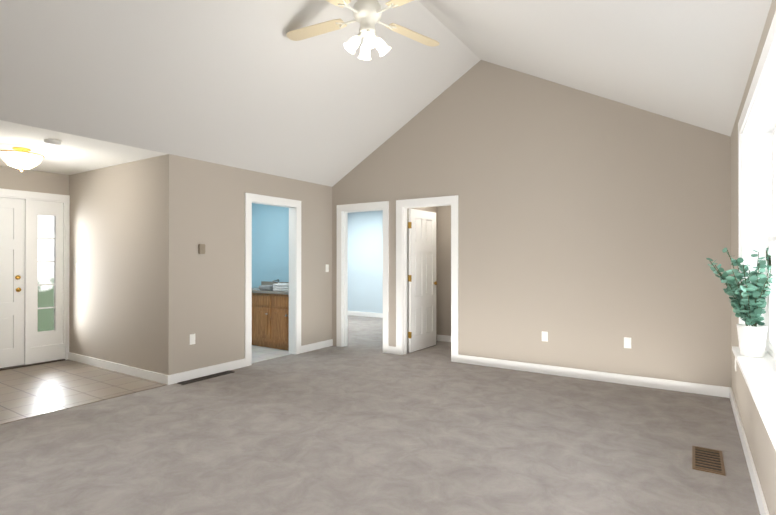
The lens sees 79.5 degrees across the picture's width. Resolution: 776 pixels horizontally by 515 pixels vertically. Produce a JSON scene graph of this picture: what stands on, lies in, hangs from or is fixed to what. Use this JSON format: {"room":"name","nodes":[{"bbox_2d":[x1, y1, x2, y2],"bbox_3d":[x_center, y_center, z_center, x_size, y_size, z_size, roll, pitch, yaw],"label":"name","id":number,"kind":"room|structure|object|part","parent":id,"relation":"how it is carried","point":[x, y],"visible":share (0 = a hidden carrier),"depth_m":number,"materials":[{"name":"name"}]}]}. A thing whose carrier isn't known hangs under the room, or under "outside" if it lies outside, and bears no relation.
{"room":"living room","nodes":[
{"label":"living room","id":0,"kind":"room"},
{"bbox_2d":[0,166,68,194],"bbox_3d":[-5.276,0.123,4.686,0.120,2.440,3.650,0,0,33],"label":"wall","id":1,"kind":"structure","parent":0,"point":[11,178],"depth_m":5.85,"materials":[{"name":"beige paint"}]},
{"bbox_2d":[0,197,24,367],"bbox_3d":[-4.768,0.301,5.436,0.128,2.045,0.875,0,0,33],"label":"door leaf","id":2,"kind":"structure","parent":1,"relation":"in","point":[12,250],"depth_m":5.69,"materials":[{"name":"white wood"}]},
{"bbox_2d":[0,188,69,370],"bbox_3d":[-4.656,0.262,5.589,0.170,2.170,1.460,0,0,33],"label":"door frame","id":3,"kind":"structure","parent":1,"relation":"attached to","point":[44,346],"depth_m":5.96,"materials":[{"name":"white wood"}]},
{"bbox_2d":[38,215,54,331],"bbox_3d":[-4.409,0.203,6.013,0.004,1.490,0.200,0,0,33],"label":"sidelight glass","id":4,"kind":"object","parent":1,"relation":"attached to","point":[46,272],"visible":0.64,"depth_m":6.02,"materials":[{"name":"white"}]},
{"bbox_2d":[0,359,166,424],"bbox_3d":[-4.355,1.337,4.008,2.400,0.006,3.770,0,0,33],"label":"floor","id":5,"kind":"structure","parent":0,"point":[26,392],"depth_m":4.80,"materials":[{"name":"beige tile"}]},
{"bbox_2d":[69,156,161,373],"bbox_3d":[-3.341,0.127,5.674,2.280,2.440,0.120,0,0,33],"label":"wall","id":6,"kind":"structure","parent":0,"point":[115,298],"depth_m":5.50,"materials":[{"name":"beige paint"}]},
{"bbox_2d":[68,352,171,384],"bbox_3d":[-3.272,1.296,5.544,2.294,0.100,0.014,0,0,33],"label":"baseboard","id":7,"kind":"structure","parent":6,"relation":"attached to","point":[150,375],"depth_m":5.41,"materials":[{"name":"white wood"}]},
{"bbox_2d":[0,0,480,186],"bbox_3d":[-2.611,-1.853,4.477,4.820,1.510,6.440,0,0,33],"label":"ceiling","id":8,"kind":"structure","parent":0,"point":[247,85],"depth_m":4.41,"materials":[{"name":"white paint"}]},
{"bbox_2d":[0,147,44,170],"bbox_3d":[-3.693,-0.982,4.702,0.374,0.230,0.374,0,0,33],"label":"ceiling light","id":9,"kind":"object","parent":8,"relation":"attached to","point":[21,158],"visible":1,"depth_m":4.61,"materials":[{"name":"white glass"}]},
{"bbox_2d":[44,139,60,145],"bbox_3d":[-3.149,-1.079,4.382,0.130,0.038,0.130,0,0,33],"label":"smoke detector","id":10,"kind":"object","parent":8,"relation":"attached to","point":[53,142],"visible":1,"depth_m":4.35,"materials":[{"name":"white plastic"}]},
{"bbox_2d":[287,0,438,59],"bbox_3d":[-0.161,-2.085,3.753,1.388,0.853,1.102,0,0,-6],"label":"fan","id":11,"kind":"object","parent":8,"relation":"hanging from","point":[367,14],"visible":1,"depth_m":3.80,"materials":[{"name":"beige wood"}]},
{"bbox_3d":[-0.167,-1.963,3.812,0.236,0.295,0.236,0,0,33],"label":"motor","id":12,"kind":"part","parent":11,"relation":"part of","materials":[{"name":"white metal"}]},
{"bbox_2d":[162,154,331,374],"bbox_3d":[-1.639,0.129,6.085,0.120,2.440,2.670,0,0,33],"label":"wall","id":13,"kind":"structure","parent":0,"point":[203,295],"depth_m":5.44,"materials":[{"name":"beige paint"}]},
{"bbox_2d":[190,334,194,344],"bbox_3d":[-2.162,0.905,5.163,0.009,0.115,0.070,0,0,33],"label":"outlet","id":14,"kind":"object","parent":13,"relation":"attached to","point":[192,338],"visible":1,"depth_m":5.16,"materials":[{"name":"white plastic"}]},
{"bbox_2d":[198,244,204,253],"bbox_3d":[-2.096,-0.095,5.255,0.024,0.110,0.080,0,0,33],"label":"thermostat","id":15,"kind":"object","parent":13,"relation":"attached to","point":[201,248],"visible":1,"depth_m":5.24,"materials":[{"name":"brown plastic"}]},
{"bbox_2d":[172,358,244,383],"bbox_3d":[-2.037,1.296,5.349,0.014,0.100,0.990,0,0,33],"label":"baseboard","id":16,"kind":"structure","parent":13,"relation":"attached to","point":[196,373],"depth_m":5.31,"materials":[{"name":"white wood"}]},
{"bbox_2d":[245,193,300,366],"bbox_3d":[-1.554,0.274,6.214,0.152,2.150,0.980,0,0,33],"label":"door frame","id":17,"kind":"structure","parent":13,"relation":"attached to","point":[294,206],"depth_m":6.50,"materials":[{"name":"white wood"}]},
{"bbox_2d":[301,339,332,352],"bbox_3d":[-1.042,1.302,6.872,0.014,0.100,0.690,0,0,33],"label":"baseboard","id":18,"kind":"structure","parent":13,"relation":"attached to","point":[314,346],"depth_m":6.85,"materials":[{"name":"white wood"}]},
{"bbox_2d":[252,203,288,287],"bbox_3d":[-1.815,0.135,7.663,1.900,2.440,0.120,0,0,33],"label":"wall","id":19,"kind":"structure","parent":0,"point":[270,243],"depth_m":7.68,"materials":[{"name":"blue paint"}]},
{"bbox_2d":[252,345,291,362],"bbox_3d":[-2.429,1.348,6.572,1.860,0.006,2.390,0,0,33],"label":"floor","id":20,"kind":"structure","parent":0,"point":[259,353],"depth_m":6.54,"materials":[{"name":"white tile"}]},
{"bbox_2d":[252,279,288,350],"bbox_3d":[-1.748,0.848,7.191,1.215,1.010,0.582,0,0,33],"label":"bathroom vanity","id":21,"kind":"object","parent":20,"relation":"on","point":[270,318],"visible":0.33,"depth_m":6.88,"materials":[{"name":"brown wood"}]},
{"bbox_2d":[259,285,273,289],"bbox_3d":[-1.817,0.458,7.119,0.250,0.069,0.200,0,0,33],"label":"roll","id":22,"kind":"object","parent":21,"relation":"on","point":[265,287],"visible":0.71,"depth_m":7.03,"materials":[{"name":"grey"}]},
{"bbox_2d":[273,283,288,290],"bbox_3d":[-1.505,0.440,6.928,0.320,0.102,0.260,0,0,33],"label":"towel stack","id":23,"kind":"object","parent":21,"relation":"on","point":[281,287],"visible":0.69,"depth_m":6.82,"materials":[{"name":"white fabric"}]},
{"bbox_2d":[348,210,382,312],"bbox_3d":[0.437,0.146,10.313,3.570,2.440,0.120,0,0,33],"label":"wall","id":24,"kind":"structure","parent":0,"point":[365,261],"depth_m":10.86,"materials":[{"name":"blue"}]},
{"bbox_2d":[348,311,382,317],"bbox_3d":[0.401,1.316,10.252,3.330,0.100,0.014,0,0,33],"label":"baseboard","id":25,"kind":"structure","parent":24,"relation":"attached to","point":[369,314],"depth_m":10.83,"materials":[{"name":"white wood"}]},
{"bbox_2d":[0,315,759,514],"bbox_3d":[-0.587,1.395,5.189,7.715,0.100,9.870,0,0,33],"label":"floor carpet","id":26,"kind":"object","parent":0,"point":[361,423],"visible":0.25,"depth_m":3.32,"materials":[{"name":"grey carpet"}]},
{"bbox_2d":[177,370,233,384],"bbox_3d":[-2.024,1.341,5.226,0.110,0.008,0.660,0,0,33],"label":"floor air vent","id":27,"kind":"object","parent":26,"relation":"on","point":[205,377],"visible":1,"depth_m":5.20,"materials":[{"name":"brown"}]},
{"bbox_2d":[692,446,725,475],"bbox_3d":[2.108,1.332,3.076,0.170,0.008,0.420,0,0,33],"label":"floor air vent","id":28,"kind":"object","parent":26,"relation":"on","point":[708,460],"visible":0.92,"depth_m":3.06,"materials":[{"name":"brown metal"}]},
{"bbox_2d":[396,195,457,361],"bbox_3d":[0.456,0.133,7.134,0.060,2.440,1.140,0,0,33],"label":"door frame","id":29,"kind":"structure","parent":0,"point":[431,209],"depth_m":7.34,"materials":[{"name":"white wood"}]},
{"bbox_2d":[408,209,436,351],"bbox_3d":[0.515,0.325,6.886,0.128,2.030,0.739,0,0,35],"label":"door leaf","id":30,"kind":"structure","parent":29,"relation":"in","point":[422,279],"depth_m":6.84,"materials":[{"name":"white wood"}]},
{"bbox_2d":[438,205,450,335],"bbox_3d":[1.323,0.134,7.345,1.280,2.440,0.120,0,0,33],"label":"wall","id":31,"kind":"structure","parent":0,"point":[443,270],"depth_m":7.54,"materials":[{"name":"beige paint"}]},
{"bbox_2d":[437,335,450,341],"bbox_3d":[1.252,1.304,7.306,1.080,0.100,0.014,0,0,33],"label":"baseboard","id":32,"kind":"structure","parent":31,"relation":"attached to","point":[445,338],"depth_m":7.52,"materials":[{"name":"white wood"}]},
{"bbox_2d":[332,60,730,386],"bbox_3d":[1.286,-0.617,5.843,5.285,3.930,0.120,0,0,33],"label":"wall","id":33,"kind":"structure","parent":0,"point":[594,230],"depth_m":5.27,"materials":[{"name":"beige paint"}]},
{"bbox_2d":[336,201,388,352],"bbox_3d":[-0.349,0.277,6.907,0.940,2.150,0.152,0,0,33],"label":"door frame","id":34,"kind":"structure","parent":33,"relation":"attached to","point":[343,211],"depth_m":7.05,"materials":[{"name":"white wood"}]},
{"bbox_2d":[392,334,437,353],"bbox_3d":[0.925,1.307,8.024,0.014,0.100,3.110,0,0,33],"label":"baseboard","id":35,"kind":"structure","parent":33,"relation":"attached to","point":[393,348],"depth_m":6.54,"materials":[{"name":"white wood"}]},
{"bbox_2d":[542,331,547,341],"bbox_3d":[1.818,0.916,5.412,0.070,0.115,0.009,0,0,33],"label":"outlet","id":36,"kind":"object","parent":33,"relation":"attached to","point":[544,336],"visible":1,"depth_m":5.41,"materials":[{"name":"white plastic"}]},
{"bbox_2d":[458,354,727,397],"bbox_3d":[2.085,1.295,5.233,2.820,0.100,0.014,0,0,33],"label":"baseboard","id":37,"kind":"structure","parent":33,"relation":"attached to","point":[703,389],"depth_m":5.06,"materials":[{"name":"white wood"}]},
{"bbox_2d":[624,337,630,348],"bbox_3d":[2.538,0.904,4.942,0.070,0.115,0.009,0,0,33],"label":"outlet","id":38,"kind":"object","parent":33,"relation":"attached to","point":[627,342],"visible":1,"depth_m":4.94,"materials":[{"name":"white plastic"}]},
{"bbox_2d":[418,0,771,135],"bbox_3d":[0.588,-1.833,2.458,2.745,1.566,6.320,0,0,33],"label":"ceiling","id":39,"kind":"structure","parent":0,"point":[689,61],"depth_m":3.59,"materials":[{"name":"white paint"}]},
{"bbox_2d":[730,0,775,514],"bbox_3d":[1.645,0.021,1.759,0.220,2.620,6.320,0,0,33],"label":"wall","id":40,"kind":"structure","parent":0,"point":[762,449],"depth_m":3.02,"materials":[{"name":"beige paint"}]},
{"bbox_2d":[728,387,768,514],"bbox_3d":[1.554,1.281,1.831,0.014,0.100,6.290,0,0,33],"label":"baseboard","id":41,"kind":"structure","parent":40,"relation":"attached to","point":[763,509],"depth_m":2.89,"materials":[{"name":"white wood"}]},
{"bbox_2d":[732,346,775,450],"bbox_3d":[2.036,0.689,2.474,0.200,0.030,2.490,0,0,33],"label":"windowsill","id":42,"kind":"structure","parent":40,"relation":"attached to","point":[759,375],"depth_m":2.51,"materials":[{"name":"white"}]},
{"bbox_2d":[706,248,772,357],"bbox_3d":[2.462,0.300,3.293,0.361,0.753,0.489,0,0,33],"label":"plant","id":43,"kind":"object","parent":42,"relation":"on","point":[748,302],"visible":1,"depth_m":3.18,"materials":[{"name":"green plant"}]},
{"bbox_2d":[738,11,775,360],"bbox_3d":[2.084,-0.114,2.447,0.236,1.805,2.430,0,0,33],"label":"window","id":44,"kind":"structure","parent":40,"relation":"in","point":[759,183],"depth_m":3.35,"materials":[{"name":"white"}]}
]}

